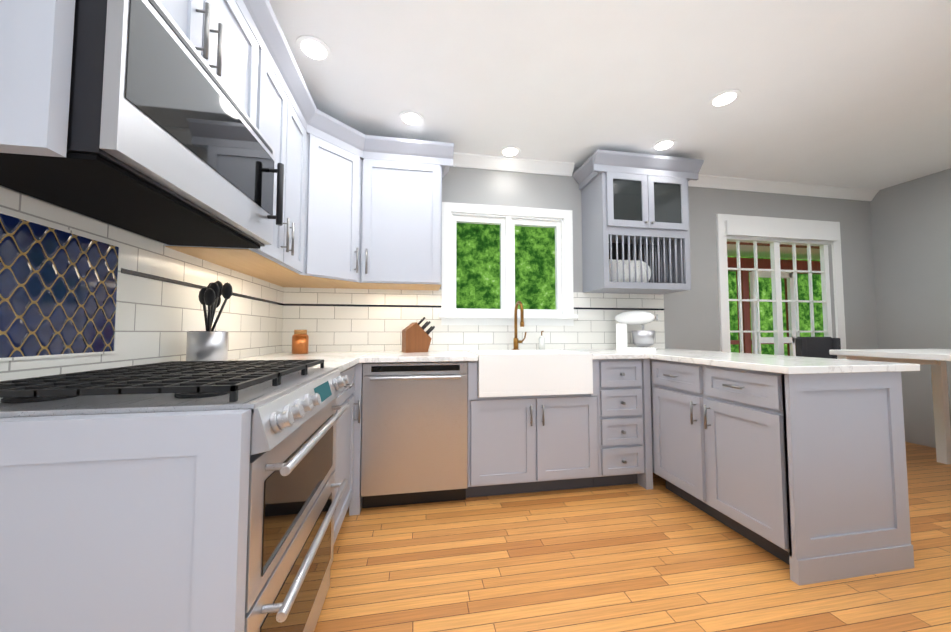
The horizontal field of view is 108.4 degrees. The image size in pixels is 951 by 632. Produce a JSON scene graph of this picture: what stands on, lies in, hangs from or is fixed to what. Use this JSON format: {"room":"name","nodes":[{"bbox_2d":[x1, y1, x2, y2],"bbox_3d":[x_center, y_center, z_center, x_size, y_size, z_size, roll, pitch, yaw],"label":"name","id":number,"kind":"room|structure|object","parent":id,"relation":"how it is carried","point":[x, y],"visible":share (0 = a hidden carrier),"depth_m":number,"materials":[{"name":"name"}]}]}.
{"room":"kitchen","nodes":[
{"label":"kitchen","id":0,"kind":"room"},
{"bbox_2d":[0,186,163,243],"bbox_3d":[-1.155,-0.177,0.567,0.100,2.530,4.280,0,-3,-10],"label":"wall","id":1,"kind":"structure","parent":0,"point":[75,212],"depth_m":1.00,"materials":[{"name":"grey paint"}]},
{"bbox_2d":[0,0,263,130],"bbox_3d":[-1.011,-1.010,1.048,0.327,0.580,0.759,0,-3,-10],"label":"upper cabinet","id":2,"kind":"object","parent":1,"relation":"attached to","point":[228,34],"depth_m":1.08,"materials":[{"name":"paint"}]},
{"bbox_2d":[0,0,283,248],"bbox_3d":[-0.945,-0.505,1.036,0.444,0.421,0.756,0,-3,-10],"label":"over-the-range microwave","id":3,"kind":"object","parent":2,"relation":"attached to","point":[168,143],"visible":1,"depth_m":0.83,"materials":[{"name":"grey metal"}]},
{"bbox_2d":[0,187,287,380],"bbox_3d":[-1.250,-0.029,1.442,0.014,0.502,2.250,0,-3,-10],"label":"tile backsplash","id":4,"kind":"structure","parent":1,"relation":"attached to","point":[79,293],"depth_m":1.08,"materials":[{"name":"white tile"}]},
{"bbox_2d":[165,12,315,279],"bbox_3d":[-1.109,-0.763,1.761,0.383,1.005,0.696,0,-3,-10],"label":"upper cabinet","id":5,"kind":"object","parent":1,"relation":"attached to","point":[287,106],"depth_m":1.76,"materials":[{"name":"paint"}]},
{"bbox_2d":[252,108,375,288],"bbox_3d":[-1.060,-0.735,2.337,0.676,1.005,0.674,0,-3,-10],"label":"upper cabinet","id":6,"kind":"object","parent":1,"relation":"attached to","point":[361,210],"depth_m":2.27,"materials":[{"name":"paint"}]},
{"bbox_2d":[269,0,950,189],"bbox_3d":[1.702,-1.467,1.126,5.900,0.100,4.280,0,-3,-10],"label":"ceiling","id":7,"kind":"structure","parent":0,"point":[848,93],"depth_m":1.99,"materials":[{"name":"white paint"}]},
{"bbox_2d":[295,35,331,62],"bbox_3d":[-0.837,-1.381,1.777,0.170,0.008,0.170,0,-3,-10],"label":"recessed light","id":8,"kind":"object","parent":7,"relation":"in","point":[313,48],"visible":1,"depth_m":1.77,"materials":[{"name":"white plastic"}]},
{"bbox_2d":[399,110,423,125],"bbox_3d":[-0.440,-1.353,2.353,0.170,0.008,0.170,0,-3,-10],"label":"recessed light","id":9,"kind":"object","parent":7,"relation":"in","point":[410,118],"visible":1,"depth_m":2.34,"materials":[{"name":"white plastic"}]},
{"bbox_2d":[500,146,520,156],"bbox_3d":[0.282,-1.333,2.783,0.170,0.008,0.170,0,-3,-10],"label":"recessed light","id":10,"kind":"object","parent":7,"relation":"in","point":[510,151],"visible":1,"depth_m":2.77,"materials":[{"name":"white plastic"}]},
{"bbox_2d":[652,139,675,150],"bbox_3d":[1.476,-1.337,2.686,0.170,0.008,0.170,0,-3,-10],"label":"recessed light","id":11,"kind":"object","parent":7,"relation":"in","point":[664,144],"visible":1,"depth_m":2.68,"materials":[{"name":"white plastic"}]},
{"bbox_2d":[708,89,740,107],"bbox_3d":[1.564,-1.363,2.153,0.170,0.008,0.170,0,-3,-10],"label":"recessed light","id":12,"kind":"object","parent":7,"relation":"in","point":[724,98],"visible":1,"depth_m":2.14,"materials":[{"name":"white plastic"}]},
{"bbox_2d":[314,442,950,631],"bbox_3d":[1.702,1.160,1.000,5.900,0.100,4.280,0,-3,-10],"label":"floor","id":13,"kind":"structure","parent":0,"point":[659,557],"depth_m":1.51,"materials":[{"name":"brown wood"}]},
{"bbox_2d":[0,359,348,631],"bbox_3d":[-0.808,0.635,1.005,0.706,0.950,0.756,0,-3,-10],"label":"range","id":14,"kind":"object","parent":13,"relation":"on","point":[293,502],"visible":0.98,"depth_m":0.83,"materials":[{"name":"silver metal"}]},
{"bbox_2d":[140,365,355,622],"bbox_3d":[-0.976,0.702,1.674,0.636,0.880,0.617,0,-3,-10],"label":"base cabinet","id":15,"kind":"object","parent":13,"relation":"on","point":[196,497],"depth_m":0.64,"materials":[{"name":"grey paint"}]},
{"bbox_2d":[227,353,362,372],"bbox_3d":[-0.954,0.243,1.668,0.659,0.033,0.553,0,-3,-10],"label":"countertop","id":16,"kind":"structure","parent":15,"relation":"on","point":[343,361],"depth_m":1.99,"materials":[{"name":"stone"}]},
{"bbox_2d":[186,281,232,360],"bbox_3d":[-1.137,0.030,1.464,0.147,0.374,0.140,0,-3,-10],"label":"utensil crock","id":17,"kind":"object","parent":16,"relation":"on","point":[209,344],"visible":0.98,"depth_m":1.42,"materials":[{"name":"silver metal"}]},
{"bbox_2d":[356,363,362,514],"bbox_3d":[-1.064,0.731,2.280,0.676,0.880,0.646,0,-3,-10],"label":"base cabinet","id":18,"kind":"object","parent":13,"relation":"on","point":[359,366],"depth_m":2.02,"materials":[{"name":"grey paint"}]},
{"bbox_2d":[361,361,467,507],"bbox_3d":[-0.409,0.737,2.352,0.632,0.876,0.696,0,-3,-10],"label":"dishwasher","id":19,"kind":"object","parent":13,"relation":"on","point":[414,433],"visible":0.96,"depth_m":2.07,"materials":[{"name":"silver metal"}]},
{"bbox_2d":[466,379,603,497],"bbox_3d":[0.335,0.855,2.515,0.882,0.654,0.640,0,-3,-10],"label":"base cabinet","id":20,"kind":"object","parent":13,"relation":"on","point":[516,444],"depth_m":2.21,"materials":[{"name":"grey paint"}]},
{"bbox_2d":[592,359,651,489],"bbox_3d":[0.960,0.748,2.632,0.386,0.880,0.646,0,-3,-10],"label":"base cabinet","id":21,"kind":"object","parent":13,"relation":"on","point":[626,386],"depth_m":2.32,"materials":[{"name":"grey paint"}]},
{"bbox_2d":[280,349,674,362],"bbox_3d":[0.236,0.283,2.501,3.290,0.033,0.685,0,-3,-10],"label":"countertop","id":22,"kind":"structure","parent":21,"relation":"on","point":[458,355],"depth_m":2.29,"materials":[{"name":"stone"}]},
{"bbox_2d":[292,330,308,353],"bbox_3d":[-1.220,0.178,2.388,0.104,0.165,0.104,0,-3,-10],"label":"jar","id":23,"kind":"object","parent":22,"relation":"on","point":[300,341],"visible":1,"depth_m":2.35,"materials":[{"name":"orange glass"}]},
{"bbox_2d":[402,317,434,352],"bbox_3d":[-0.423,0.137,2.575,0.236,0.265,0.090,2,-3,-30],"label":"knife block","id":24,"kind":"object","parent":22,"relation":"on","point":[416,337],"visible":1,"depth_m":2.52,"materials":[{"name":"brown wood"}]},
{"bbox_2d":[512,301,526,349],"bbox_3d":[0.372,0.078,2.723,0.121,0.397,0.216,0,-3,-10],"label":"faucet","id":25,"kind":"object","parent":22,"relation":"on","point":[516,341],"visible":0.94,"depth_m":2.77,"materials":[{"name":"gold metal"}]},
{"bbox_2d":[467,349,592,396],"bbox_3d":[0.353,0.386,2.436,0.760,0.265,0.505,0,-3,-10],"label":"sink","id":26,"kind":"object","parent":22,"relation":"in","point":[503,373],"visible":0.83,"depth_m":2.19,"materials":[{"name":"white ceramic"}]},
{"bbox_2d":[539,331,544,349],"bbox_3d":[0.550,0.203,2.832,0.049,0.159,0.060,0,-3,-10],"label":"soap bottle","id":27,"kind":"object","parent":22,"relation":"on","point":[541,342],"visible":0.92,"depth_m":2.82,"materials":[{"name":"white plastic"}]},
{"bbox_2d":[615,311,657,350],"bbox_3d":[1.334,0.119,2.851,0.327,0.327,0.178,-1,-3,25],"label":"stand mixer","id":28,"kind":"object","parent":22,"relation":"on","point":[643,340],"visible":1,"depth_m":2.81,"materials":[{"name":"white plastic"}]},
{"bbox_2d":[648,359,913,585],"bbox_3d":[1.592,0.715,1.960,0.629,0.880,0.895,0,-3,-10],"label":"base cabinet","id":29,"kind":"object","parent":13,"relation":"on","point":[810,469],"depth_m":1.56,"materials":[{"name":"grey paint"}]},
{"bbox_2d":[651,349,919,373],"bbox_3d":[1.582,0.269,2.205,0.740,0.033,1.380,0,-3,-10],"label":"countertop","id":30,"kind":"structure","parent":29,"relation":"on","point":[782,364],"depth_m":1.67,"materials":[{"name":"stone"}]},
{"bbox_2d":[795,337,840,358],"bbox_3d":[3.252,0.699,3.059,0.450,1.020,0.420,0,-3,-10],"label":"dining chair","id":31,"kind":"object","parent":13,"relation":"on","point":[818,347],"visible":0.19,"depth_m":3.22,"materials":[{"name":"fabric"}]},
{"bbox_2d":[829,349,950,463],"bbox_3d":[3.420,0.710,2.296,1.080,0.925,1.000,0,-3,-10],"label":"dining table","id":32,"kind":"object","parent":13,"relation":"on","point":[936,359],"visible":0.73,"depth_m":2.77,"materials":[{"name":"white wood"}]},
{"bbox_2d":[440,167,877,351],"bbox_3d":[1.344,-0.054,3.119,5.700,2.530,0.100,0,-3,-10],"label":"wall","id":33,"kind":"structure","parent":0,"point":[691,319],"depth_m":3.24,"materials":[{"name":"grey paint"}]},
{"bbox_2d":[372,135,443,290],"bbox_3d":[-0.574,-0.724,2.561,0.622,1.005,0.399,0,-3,-10],"label":"upper cabinet","id":34,"kind":"object","parent":33,"relation":"attached to","point":[408,174],"depth_m":2.43,"materials":[{"name":"paint"}]},
{"bbox_2d":[284,287,664,351],"bbox_3d":[0.132,0.039,2.847,3.220,0.502,0.012,0,-3,-10],"label":"tile backsplash","id":35,"kind":"structure","parent":33,"relation":"attached to","point":[334,319],"depth_m":2.75,"materials":[{"name":"white tile"}]},
{"bbox_2d":[439,202,577,325],"bbox_3d":[0.281,-0.424,2.922,1.180,1.010,0.160,0,-3,-10],"label":"window","id":36,"kind":"structure","parent":33,"relation":"in","point":[507,219],"depth_m":2.91,"materials":[{"name":"white wood"}]},
{"bbox_2d":[573,149,703,293],"bbox_3d":[1.356,-0.735,2.882,0.934,1.050,0.429,0,-3,-10],"label":"upper cabinet","id":37,"kind":"object","parent":33,"relation":"attached to","point":[635,225],"visible":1,"depth_m":2.77,"materials":[{"name":"paint"}]},
{"bbox_2d":[453,152,878,200],"bbox_3d":[1.940,-1.273,3.194,4.520,0.088,0.072,0,-3,-10],"label":"crown molding","id":38,"kind":"structure","parent":33,"relation":"attached to","point":[492,162],"depth_m":3.24,"materials":[{"name":"white wood"}]},
{"bbox_2d":[716,214,845,354],"bbox_3d":[3.007,0.128,3.369,1.445,2.190,0.140,0,-3,-10],"label":"french door","id":39,"kind":"structure","parent":33,"relation":"in","point":[774,232],"depth_m":3.39,"materials":[{"name":"white wood"}]},
{"bbox_2d":[870,168,950,447],"bbox_3d":[4.559,-0.129,1.558,0.100,2.530,4.280,0,-3,-10],"label":"wall","id":40,"kind":"structure","parent":0,"point":[911,229],"depth_m":3.28,"materials":[{"name":"grey paint"}]},
{"label":"outside","id":41,"kind":"structure","parent":0,"visible":0},
{"bbox_2d":[456,223,823,355],"bbox_3d":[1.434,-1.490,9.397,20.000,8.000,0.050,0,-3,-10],"label":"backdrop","id":42,"kind":"structure","parent":41,"point":[477,266],"depth_m":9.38,"materials":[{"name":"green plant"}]},
{"bbox_3d":[1.954,1.588,6.256,20.000,0.050,6.020,0,-3,-10],"label":"lawn","id":43,"kind":"structure","parent":41,"visible":0},
{"bbox_2d":[727,242,820,355],"bbox_3d":[5.265,0.145,5.082,6.900,2.720,2.400,0,-3,-10],"label":"porch","id":44,"kind":"object","parent":43,"relation":"on","point":[747,250],"visible":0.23,"depth_m":5.83,"materials":[{"name":"wood"}]}
]}

